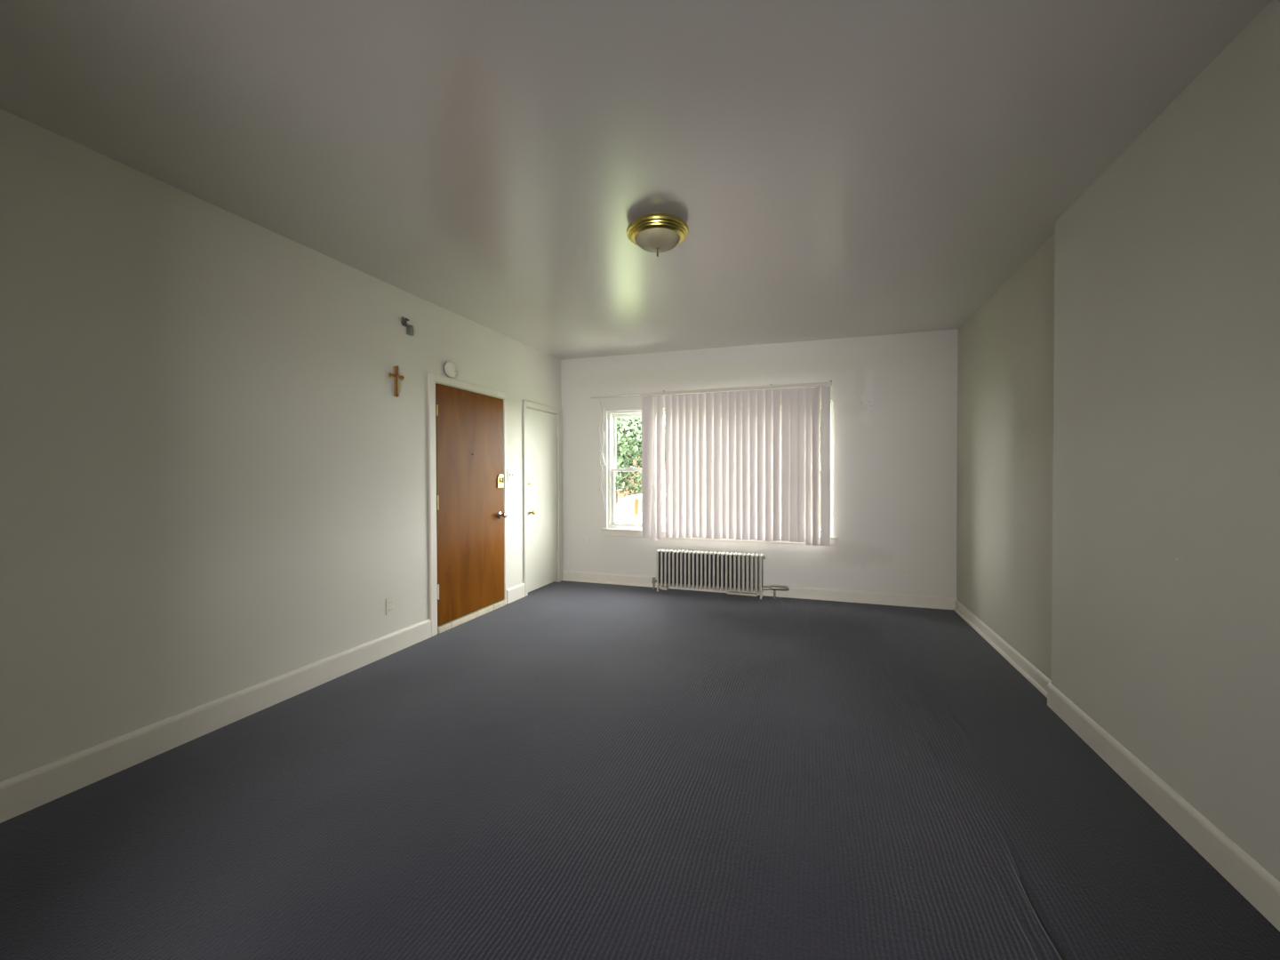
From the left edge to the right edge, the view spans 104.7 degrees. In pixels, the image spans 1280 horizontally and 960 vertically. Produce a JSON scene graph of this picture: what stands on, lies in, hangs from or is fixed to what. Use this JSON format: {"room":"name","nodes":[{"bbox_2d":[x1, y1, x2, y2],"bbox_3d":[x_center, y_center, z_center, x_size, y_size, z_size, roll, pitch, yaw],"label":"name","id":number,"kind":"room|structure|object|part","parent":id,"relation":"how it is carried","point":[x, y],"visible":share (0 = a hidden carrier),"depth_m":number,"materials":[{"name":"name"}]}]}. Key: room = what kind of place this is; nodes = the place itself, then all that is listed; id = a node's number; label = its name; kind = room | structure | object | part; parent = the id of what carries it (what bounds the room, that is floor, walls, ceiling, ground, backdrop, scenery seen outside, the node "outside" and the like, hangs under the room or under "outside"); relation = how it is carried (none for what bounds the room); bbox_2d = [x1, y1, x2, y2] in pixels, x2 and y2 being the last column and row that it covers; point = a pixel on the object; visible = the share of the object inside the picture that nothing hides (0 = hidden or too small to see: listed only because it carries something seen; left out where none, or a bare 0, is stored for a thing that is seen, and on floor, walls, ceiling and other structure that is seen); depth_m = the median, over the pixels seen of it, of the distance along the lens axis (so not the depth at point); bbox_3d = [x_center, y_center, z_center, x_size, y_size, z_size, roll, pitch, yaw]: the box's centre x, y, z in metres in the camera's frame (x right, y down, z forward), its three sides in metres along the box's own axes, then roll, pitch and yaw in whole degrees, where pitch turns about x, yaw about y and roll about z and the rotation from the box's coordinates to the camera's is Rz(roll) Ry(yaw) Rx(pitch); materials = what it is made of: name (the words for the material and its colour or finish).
{"room":"empty living room","nodes":[
{"label":"empty living room","id":0,"kind":"room"},
{"bbox_2d":[0,108,561,782],"bbox_3d":[-2.477,-0.142,1.896,0.140,2.860,8.900,0,1,19],"label":"wall","id":1,"kind":"structure","parent":0,"point":[214,475],"depth_m":2.41,"materials":[{"name":"paint"}]},
{"bbox_2d":[0,618,433,823],"bbox_3d":[-2.756,1.227,0.846,0.017,0.148,6.700,0,1,19],"label":"baseboard","id":2,"kind":"structure","parent":1,"relation":"attached to","point":[22,793],"depth_m":2.37,"materials":[{"name":"paint"}]},
{"bbox_2d":[385,596,394,615],"bbox_3d":[-1.817,0.916,3.595,0.009,0.116,0.072,0,1,19],"label":"wall outlet","id":3,"kind":"object","parent":1,"relation":"attached to","point":[389,602],"visible":1,"depth_m":3.59,"materials":[{"name":"beige plastic"}]},
{"bbox_2d":[388,365,404,396],"bbox_3d":[-1.788,-0.727,3.634,0.030,0.228,0.128,0,1,19],"label":"wall cross","id":4,"kind":"object","parent":1,"relation":"attached to","point":[395,375],"visible":1,"depth_m":3.63,"materials":[{"name":"brown wood"}]},
{"bbox_2d":[400,316,413,335],"bbox_3d":[-1.758,-1.161,3.726,0.032,0.118,0.091,0,1,19],"label":"wall bracket","id":5,"kind":"object","parent":1,"relation":"attached to","point":[409,327],"visible":1,"depth_m":3.73,"materials":[{"name":"grey metal"}]},
{"bbox_3d":[-1.749,-1.139,3.749,0.030,0.074,0.042,0,1,19],"label":"mounting plate","id":6,"kind":"part","parent":5,"relation":"part of","materials":[{"name":"grey paint"}]},
{"bbox_2d":[443,361,456,377],"bbox_3d":[-1.598,-0.934,4.169,0.043,0.135,0.135,0,1,19],"label":"smoke detector","id":7,"kind":"object","parent":1,"relation":"attached to","point":[450,369],"visible":1,"depth_m":4.14,"materials":[{"name":"beige plastic"}]},
{"bbox_2d":[427,372,507,636],"bbox_3d":[-1.546,0.194,4.468,0.211,2.122,1.064,0,1,19],"label":"door","id":8,"kind":"structure","parent":1,"relation":"in","point":[468,515],"depth_m":4.37,"materials":[{"name":"brown wood"}]},
{"bbox_3d":[-1.675,0.200,3.986,0.019,2.122,0.070,0,1,19],"label":"casing","id":9,"kind":"part","parent":8,"relation":"part of","materials":[{"name":"paint"}]},
{"bbox_3d":[-1.506,-0.837,4.476,0.019,0.062,0.992,0,1,19],"label":"casing","id":10,"kind":"part","parent":8,"relation":"part of","materials":[{"name":"paint"}]},
{"bbox_3d":[-1.345,0.345,4.846,0.075,0.068,0.068,0,1,19],"label":"knob","id":11,"kind":"part","parent":8,"relation":"part of","materials":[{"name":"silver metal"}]},
{"bbox_3d":[-1.350,0.218,4.948,0.010,2.061,0.028,0,1,19],"label":"casing","id":12,"kind":"part","parent":8,"relation":"part of","materials":[{"name":"paint"}]},
{"bbox_2d":[507,469,513,480],"bbox_3d":[-1.314,-0.050,5.040,0.018,0.118,0.112,0,1,19],"label":"light switch","id":13,"kind":"object","parent":1,"relation":"attached to","point":[510,472],"visible":1,"depth_m":5.04,"materials":[{"name":"beige plastic"}]},
{"bbox_2d":[506,583,524,603],"bbox_3d":[-1.288,1.172,5.123,0.017,0.148,0.313,0,1,19],"label":"baseboard","id":14,"kind":"structure","parent":1,"relation":"attached to","point":[516,592],"depth_m":5.10,"materials":[{"name":"paint"}]},
{"bbox_2d":[522,400,562,596],"bbox_3d":[-1.139,0.192,5.677,0.197,2.095,0.852,0,1,19],"label":"door","id":15,"kind":"structure","parent":1,"relation":"in","point":[542,462],"depth_m":5.64,"materials":[{"name":"white paint"}]},
{"bbox_3d":[-1.229,0.197,5.286,0.020,2.095,0.055,0,1,19],"label":"casing","id":16,"kind":"part","parent":15,"relation":"part of","materials":[{"name":"white paint"}]},
{"bbox_3d":[-1.108,-0.823,5.632,0.020,0.065,0.701,0,1,19],"label":"casing","id":17,"kind":"part","parent":15,"relation":"part of","materials":[{"name":"white paint"}]},
{"bbox_3d":[-0.976,0.187,6.021,0.020,2.095,0.095,0,1,19],"label":"casing","id":18,"kind":"part","parent":15,"relation":"part of","materials":[{"name":"white paint"}]},
{"bbox_2d":[0,0,1271,359],"bbox_3d":[-0.408,-1.477,1.200,4.420,0.188,9.000,0,1,19],"label":"ceiling","id":19,"kind":"structure","parent":0,"point":[833,169],"depth_m":1.98,"materials":[{"name":"paint"}]},
{"bbox_2d":[626,213,688,256],"bbox_3d":[0.097,-1.331,2.742,0.344,0.184,0.344,0,1,19],"label":"ceiling lamp","id":20,"kind":"object","parent":19,"relation":"attached to","point":[657,233],"visible":1,"depth_m":2.65,"materials":[{"name":"gold metal"}]},
{"bbox_3d":[0.097,-1.322,2.742,0.252,0.074,0.252,0,1,19],"label":"lamp shade","id":21,"kind":"part","parent":20,"relation":"part of","materials":[{"name":"white glass"}]},
{"bbox_2d":[0,580,1279,959],"bbox_3d":[-0.403,1.415,1.230,4.820,0.252,9.350,0,1,19],"label":"floor","id":22,"kind":"structure","parent":0,"point":[563,770],"depth_m":1.88,"materials":[{"name":"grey carpet"}]},
{"bbox_2d":[661,585,668,590],"bbox_3d":[0.278,1.218,5.567,0.070,0.036,0.040,0,1,19],"label":"wood block","id":23,"kind":"object","parent":22,"relation":"on","point":[663,588],"visible":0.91,"depth_m":5.55,"materials":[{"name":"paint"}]},
{"bbox_2d":[651,548,789,599],"bbox_3d":[0.831,1.008,5.340,1.493,0.461,0.142,0,1,19],"label":"radiator","id":24,"kind":"object","parent":22,"relation":"on","point":[680,568],"visible":1,"depth_m":5.33,"materials":[{"name":"silver metal"}]},
{"bbox_2d":[726,591,757,596],"bbox_3d":[1.094,1.226,5.314,0.320,0.024,0.030,0,1,19],"label":"wood strip","id":25,"kind":"object","parent":22,"relation":"on","point":[727,592],"visible":0.98,"depth_m":5.30,"materials":[{"name":"paint"}]},
{"bbox_2d":[560,328,958,597],"bbox_3d":[1.069,-0.194,5.510,4.720,2.860,0.240,0,1,19],"label":"wall","id":26,"kind":"structure","parent":0,"point":[895,458],"depth_m":5.03,"materials":[{"name":"paint"}]},
{"bbox_2d":[578,536,587,543],"bbox_3d":[-0.688,0.724,5.994,0.116,0.076,0.009,0,1,19],"label":"wall outlet","id":27,"kind":"object","parent":26,"relation":"attached to","point":[582,540],"visible":1,"depth_m":5.99,"materials":[{"name":"beige plastic"}]},
{"bbox_2d":[608,409,641,528],"bbox_3d":[-0.094,-0.121,5.908,0.558,1.400,0.145,0,1,19],"label":"window","id":28,"kind":"structure","parent":26,"relation":"in","point":[612,468],"depth_m":5.93,"materials":[{"name":"white plastic"}]},
{"bbox_3d":[-0.104,0.205,5.881,0.500,0.691,0.030,0,1,19],"label":"sash","id":29,"kind":"part","parent":28,"relation":"part of","materials":[{"name":"white plastic"}]},
{"bbox_3d":[-0.089,-0.447,5.920,0.500,0.691,0.030,0,1,19],"label":"sash","id":30,"kind":"part","parent":28,"relation":"part of","materials":[{"name":"clear glass"}]},
{"bbox_2d":[662,408,665,529],"bbox_3d":[0.851,-0.119,5.583,1.330,1.400,0.145,0,1,19],"label":"window","id":31,"kind":"structure","parent":26,"relation":"in","point":[663,524],"depth_m":5.76,"materials":[{"name":"white plastic"}]},
{"bbox_2d":[591,380,832,545],"bbox_3d":[0.690,-0.169,5.438,2.660,1.710,0.143,0,1,19],"label":"vertical blind","id":32,"kind":"object","parent":26,"relation":"attached to","point":[740,465],"visible":1,"depth_m":5.28,"materials":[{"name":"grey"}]},
{"bbox_2d":[598,400,605,509],"bbox_3d":[-0.454,-0.296,5.868,0.104,1.332,0.014,0,1,19],"label":"cord","id":33,"kind":"object","parent":32,"relation":"hanging from","point":[601,450],"visible":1,"depth_m":5.86,"materials":[{"name":"white plastic"}]},
{"bbox_3d":[-0.453,-0.243,5.868,0.073,0.741,0.014,0,1,19],"label":"cord","id":34,"kind":"part","parent":33,"relation":"part of","materials":[{"name":"white plastic"}]},
{"bbox_3d":[-0.443,-0.278,5.864,0.074,1.297,0.010,0,1,19],"label":"cord","id":35,"kind":"part","parent":33,"relation":"part of","materials":[{"name":"white plastic"}]},
{"bbox_2d":[600,528,838,544],"bbox_3d":[0.789,0.624,5.498,2.630,0.086,0.076,0,1,19],"label":"windowsill","id":36,"kind":"structure","parent":26,"relation":"attached to","point":[609,532],"depth_m":5.70,"materials":[{"name":"paint"}]},
{"bbox_2d":[616,526,641,529],"bbox_3d":[-0.107,0.562,5.810,0.336,0.031,0.065,0,1,19],"label":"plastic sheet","id":37,"kind":"object","parent":36,"relation":"on","point":[618,527],"visible":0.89,"depth_m":5.80,"materials":[{"name":"white plastic"}]},
{"bbox_2d":[562,570,956,609],"bbox_3d":[1.038,1.177,5.396,4.200,0.120,0.030,0,1,19],"label":"baseboard","id":38,"kind":"structure","parent":26,"relation":"attached to","point":[886,598],"depth_m":5.11,"materials":[{"name":"paint"}]},
{"bbox_2d":[819,400,833,535],"bbox_3d":[1.779,-0.118,5.265,0.523,1.400,0.145,0,1,19],"label":"window","id":39,"kind":"structure","parent":26,"relation":"in","point":[831,402],"depth_m":5.12,"materials":[{"name":"white plastic"}]},
{"bbox_2d":[899,567,912,575],"bbox_3d":[2.620,0.902,4.860,0.118,0.076,0.009,0,1,19],"label":"wall outlet","id":40,"kind":"object","parent":26,"relation":"attached to","point":[908,572],"visible":1,"depth_m":4.86,"materials":[{"name":"beige plastic"}]},
{"bbox_2d":[956,232,1055,680],"bbox_3d":[2.752,-0.176,3.698,0.140,2.860,2.095,0,1,19],"label":"wall","id":41,"kind":"structure","parent":0,"point":[1005,348],"depth_m":3.46,"materials":[{"name":"paint"}]},
{"bbox_2d":[1051,0,1279,881],"bbox_3d":[1.283,-0.122,-0.502,0.192,2.860,6.805,0,1,19],"label":"wall","id":42,"kind":"structure","parent":0,"point":[1166,374],"depth_m":1.79,"materials":[{"name":"paint"}]},
{"bbox_2d":[953,600,1279,931],"bbox_3d":[1.551,1.231,0.523,0.066,0.128,8.886,0,1,19],"label":"baseboard","id":43,"kind":"structure","parent":42,"relation":"attached to","point":[1253,882],"depth_m":1.88,"materials":[{"name":"paint"}]},
{"label":"outside","id":44,"kind":"structure","parent":0,"visible":0},
{"bbox_3d":[3.911,2.122,20.298,120.000,0.300,150.000,0,1,19],"label":"lawn","id":45,"kind":"structure","parent":44,"visible":0},
{"bbox_2d":[615,416,665,504],"bbox_3d":[-1.425,-1.024,21.414,7.053,6.106,5.501,0,1,-14],"label":"leafy tree","id":46,"kind":"object","parent":45,"relation":"on","point":[628,437],"visible":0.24,"depth_m":20.22,"materials":[{"name":"green plant"}]},
{"bbox_2d":[616,416,665,502],"bbox_3d":[-0.450,-1.776,37.605,10.300,7.300,7.800,0,1,19],"label":"brick house","id":47,"kind":"structure","parent":45,"relation":"on","point":[620,495],"depth_m":33.92,"materials":[{"name":"beige brick"}]},
{"bbox_3d":[1.392,0.023,33.226,0.860,1.260,0.009,0,1,19],"label":"pane","id":48,"kind":"part","parent":47,"relation":"part of","materials":[{"name":"white glass"}]},
{"bbox_2d":[819,408,821,528],"bbox_3d":[6.283,-2.086,18.996,6.209,8.247,7.615,0,1,41],"label":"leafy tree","id":49,"kind":"object","parent":45,"relation":"on","point":[820,409],"visible":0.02,"depth_m":18.57,"materials":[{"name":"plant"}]},
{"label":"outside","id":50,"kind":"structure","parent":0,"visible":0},
{"bbox_3d":[2.028,2.207,14.813,120.000,0.270,3.600,0,1,19],"label":"road","id":51,"kind":"object","parent":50,"visible":0},
{"bbox_2d":[615,492,665,523],"bbox_3d":[0.716,1.241,15.145,4.854,1.660,1.800,0,1,19],"label":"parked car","id":52,"kind":"object","parent":51,"relation":"on","point":[625,508],"visible":0.07,"depth_m":14.62,"materials":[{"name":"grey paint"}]}
]}

